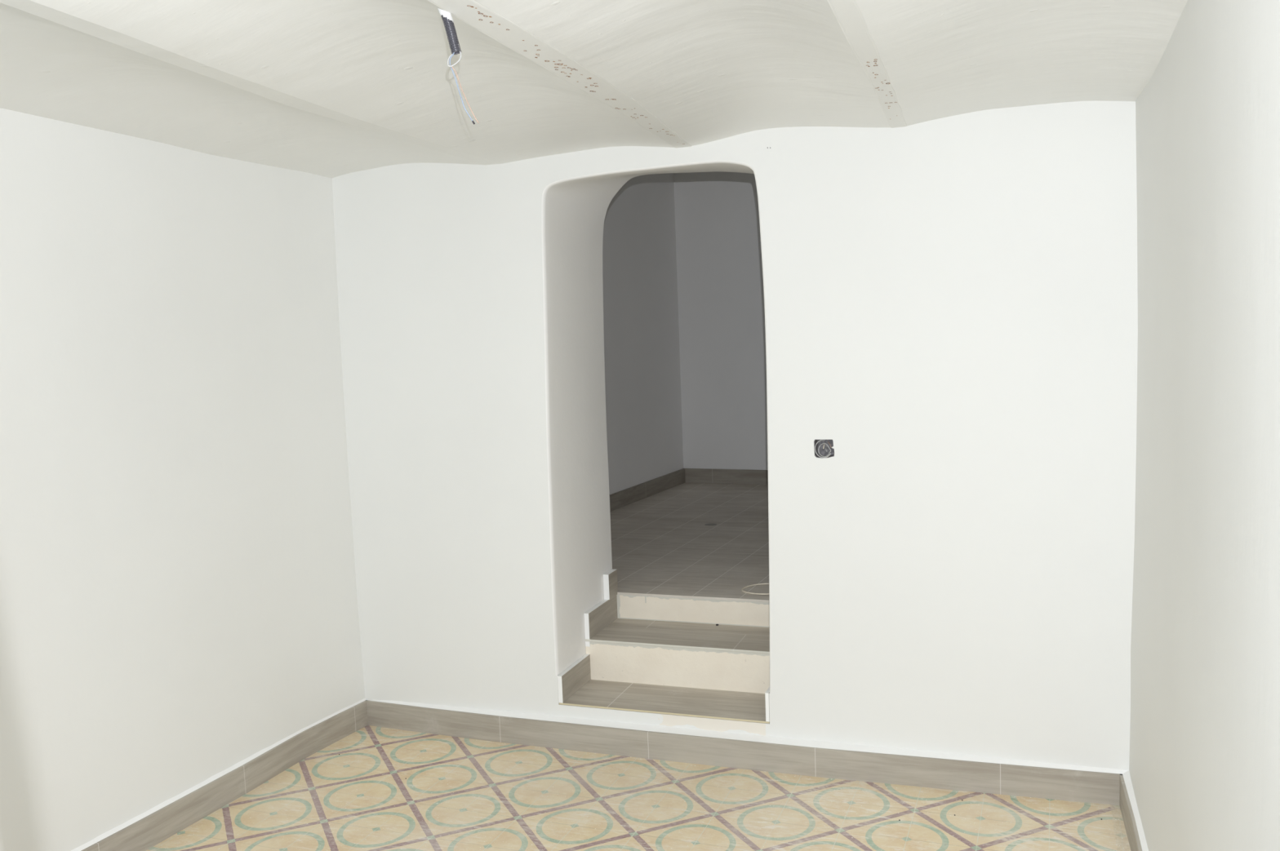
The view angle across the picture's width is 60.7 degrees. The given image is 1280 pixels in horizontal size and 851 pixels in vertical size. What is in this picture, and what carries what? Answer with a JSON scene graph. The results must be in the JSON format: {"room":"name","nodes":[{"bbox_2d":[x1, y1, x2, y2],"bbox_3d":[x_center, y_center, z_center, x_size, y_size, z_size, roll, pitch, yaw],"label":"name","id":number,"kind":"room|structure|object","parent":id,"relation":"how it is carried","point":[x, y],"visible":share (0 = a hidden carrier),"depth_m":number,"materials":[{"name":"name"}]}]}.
{"room":"empty room","nodes":[
{"label":"empty room","id":0,"kind":"room"},
{"bbox_2d":[0,107,364,850],"bbox_3d":[-2.060,0.178,2.122,0.539,2.550,4.790,0,6,20],"label":"wall","id":1,"kind":"structure","parent":0,"point":[179,600],"depth_m":3.46,"materials":[{"name":"paint"}]},
{"bbox_2d":[71,698,368,850],"bbox_3d":[-1.812,1.388,2.183,0.226,0.111,4.679,-1,6,16],"label":"baseboard","id":2,"kind":"structure","parent":1,"relation":"attached to","point":[153,827],"depth_m":3.70,"materials":[{"name":"tile"}]},
{"bbox_2d":[0,0,1187,177],"bbox_3d":[-0.717,-0.894,1.493,3.500,0.399,4.795,0,6,20],"label":"ceiling","id":3,"kind":"structure","parent":0,"point":[326,88],"depth_m":2.69,"materials":[{"name":"paint"}]},
{"bbox_2d":[437,8,479,124],"bbox_3d":[-0.353,-0.692,2.031,0.104,0.267,0.059,0,6,20],"label":"conduit","id":4,"kind":"object","parent":3,"relation":"hanging from","point":[447,20],"visible":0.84,"depth_m":2.02,"materials":[{"name":"grey plastic"}]},
{"bbox_2d":[429,0,691,148],"bbox_3d":[-0.473,-0.713,1.437,0.103,0.022,4.766,-1,6,16],"label":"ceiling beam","id":5,"kind":"structure","parent":3,"relation":"attached to","point":[475,15],"depth_m":2.42,"materials":[{"name":"white paint"}]},
{"bbox_2d":[828,0,906,128],"bbox_3d":[0.125,-0.715,1.220,0.059,0.022,4.757,0,6,17],"label":"ceiling beam","id":6,"kind":"structure","parent":3,"relation":"attached to","point":[847,13],"depth_m":2.47,"materials":[{"name":"white paint"}]},
{"bbox_2d":[146,725,1131,850],"bbox_3d":[-0.607,1.488,1.777,3.600,0.100,5.250,0,6,20],"label":"floor","id":7,"kind":"structure","parent":0,"point":[386,789],"depth_m":3.54,"materials":[{"name":"tile"}]},
{"bbox_2d":[602,173,683,494],"bbox_3d":[-0.430,-0.581,6.225,0.150,2.550,3.063,0,6,25],"label":"wall","id":8,"kind":"structure","parent":0,"point":[642,353],"depth_m":7.00,"materials":[{"name":"paint"}]},
{"bbox_2d":[609,468,685,511],"bbox_3d":[-0.320,0.501,6.293,0.020,0.098,3.013,0,6,25],"label":"baseboard","id":9,"kind":"structure","parent":8,"relation":"attached to","point":[625,497],"depth_m":7.04,"materials":[{"name":"tile"}]},
{"bbox_2d":[609,482,768,602],"bbox_3d":[1.165,0.515,6.125,4.300,0.009,3.716,0,6,20],"label":"floor","id":10,"kind":"structure","parent":0,"point":[686,540],"depth_m":5.56,"materials":[{"name":"tile"}]},
{"bbox_2d":[741,583,768,595],"bbox_3d":[0.583,0.680,4.542,0.321,0.010,0.182,-1,6,11],"label":"cable","id":11,"kind":"object","parent":10,"relation":"on","point":[757,584],"visible":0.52,"depth_m":4.53,"materials":[{"name":"white plastic"}]},
{"bbox_2d":[673,171,768,470],"bbox_3d":[1.877,-0.735,6.918,3.708,2.550,0.150,0,6,24],"label":"wall","id":12,"kind":"structure","parent":0,"point":[720,277],"depth_m":7.42,"materials":[{"name":"paint"}]},
{"bbox_2d":[684,468,768,484],"bbox_3d":[1.896,0.354,6.944,3.488,0.098,0.020,0,6,24],"label":"baseboard","id":13,"kind":"structure","parent":12,"relation":"attached to","point":[691,475],"depth_m":7.50,"materials":[{"name":"tile"}]},
{"bbox_2d":[332,101,1137,770],"bbox_3d":[0.249,-0.100,4.099,3.250,2.550,0.600,0,6,20],"label":"wall","id":14,"kind":"structure","parent":0,"point":[951,303],"depth_m":3.64,"materials":[{"name":"paint"}]},
{"bbox_2d":[557,568,769,724],"bbox_3d":[0.172,0.824,4.237,0.805,0.382,0.619,0,6,20],"label":"stairway","id":15,"kind":"structure","parent":14,"relation":"on","point":[644,654],"depth_m":4.25,"materials":[{"name":"tile"}]},
{"bbox_2d":[364,699,1128,805],"bbox_3d":[0.217,1.146,3.902,2.815,0.111,0.048,0,6,20],"label":"baseboard","id":16,"kind":"structure","parent":14,"relation":"attached to","point":[822,759],"depth_m":3.80,"materials":[{"name":"tile"}]},
{"bbox_2d":[813,440,834,458],"bbox_3d":[0.625,0.076,3.686,0.068,0.064,0.048,0,6,20],"label":"box","id":17,"kind":"object","parent":14,"relation":"attached to","point":[823,448],"visible":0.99,"depth_m":3.70,"materials":[{"name":"black plastic"}]},
{"bbox_2d":[1128,0,1279,850],"bbox_3d":[0.842,0.169,1.079,0.294,2.550,4.790,0,6,20],"label":"wall","id":18,"kind":"structure","parent":0,"point":[1204,757],"depth_m":2.00,"materials":[{"name":"paint"}]},
{"bbox_2d":[1119,770,1148,850],"bbox_3d":[0.747,1.380,1.263,0.040,0.111,4.680,0,6,20],"label":"baseboard","id":19,"kind":"structure","parent":18,"relation":"attached to","point":[1127,802],"depth_m":3.21,"materials":[{"name":"tile"}]}
]}

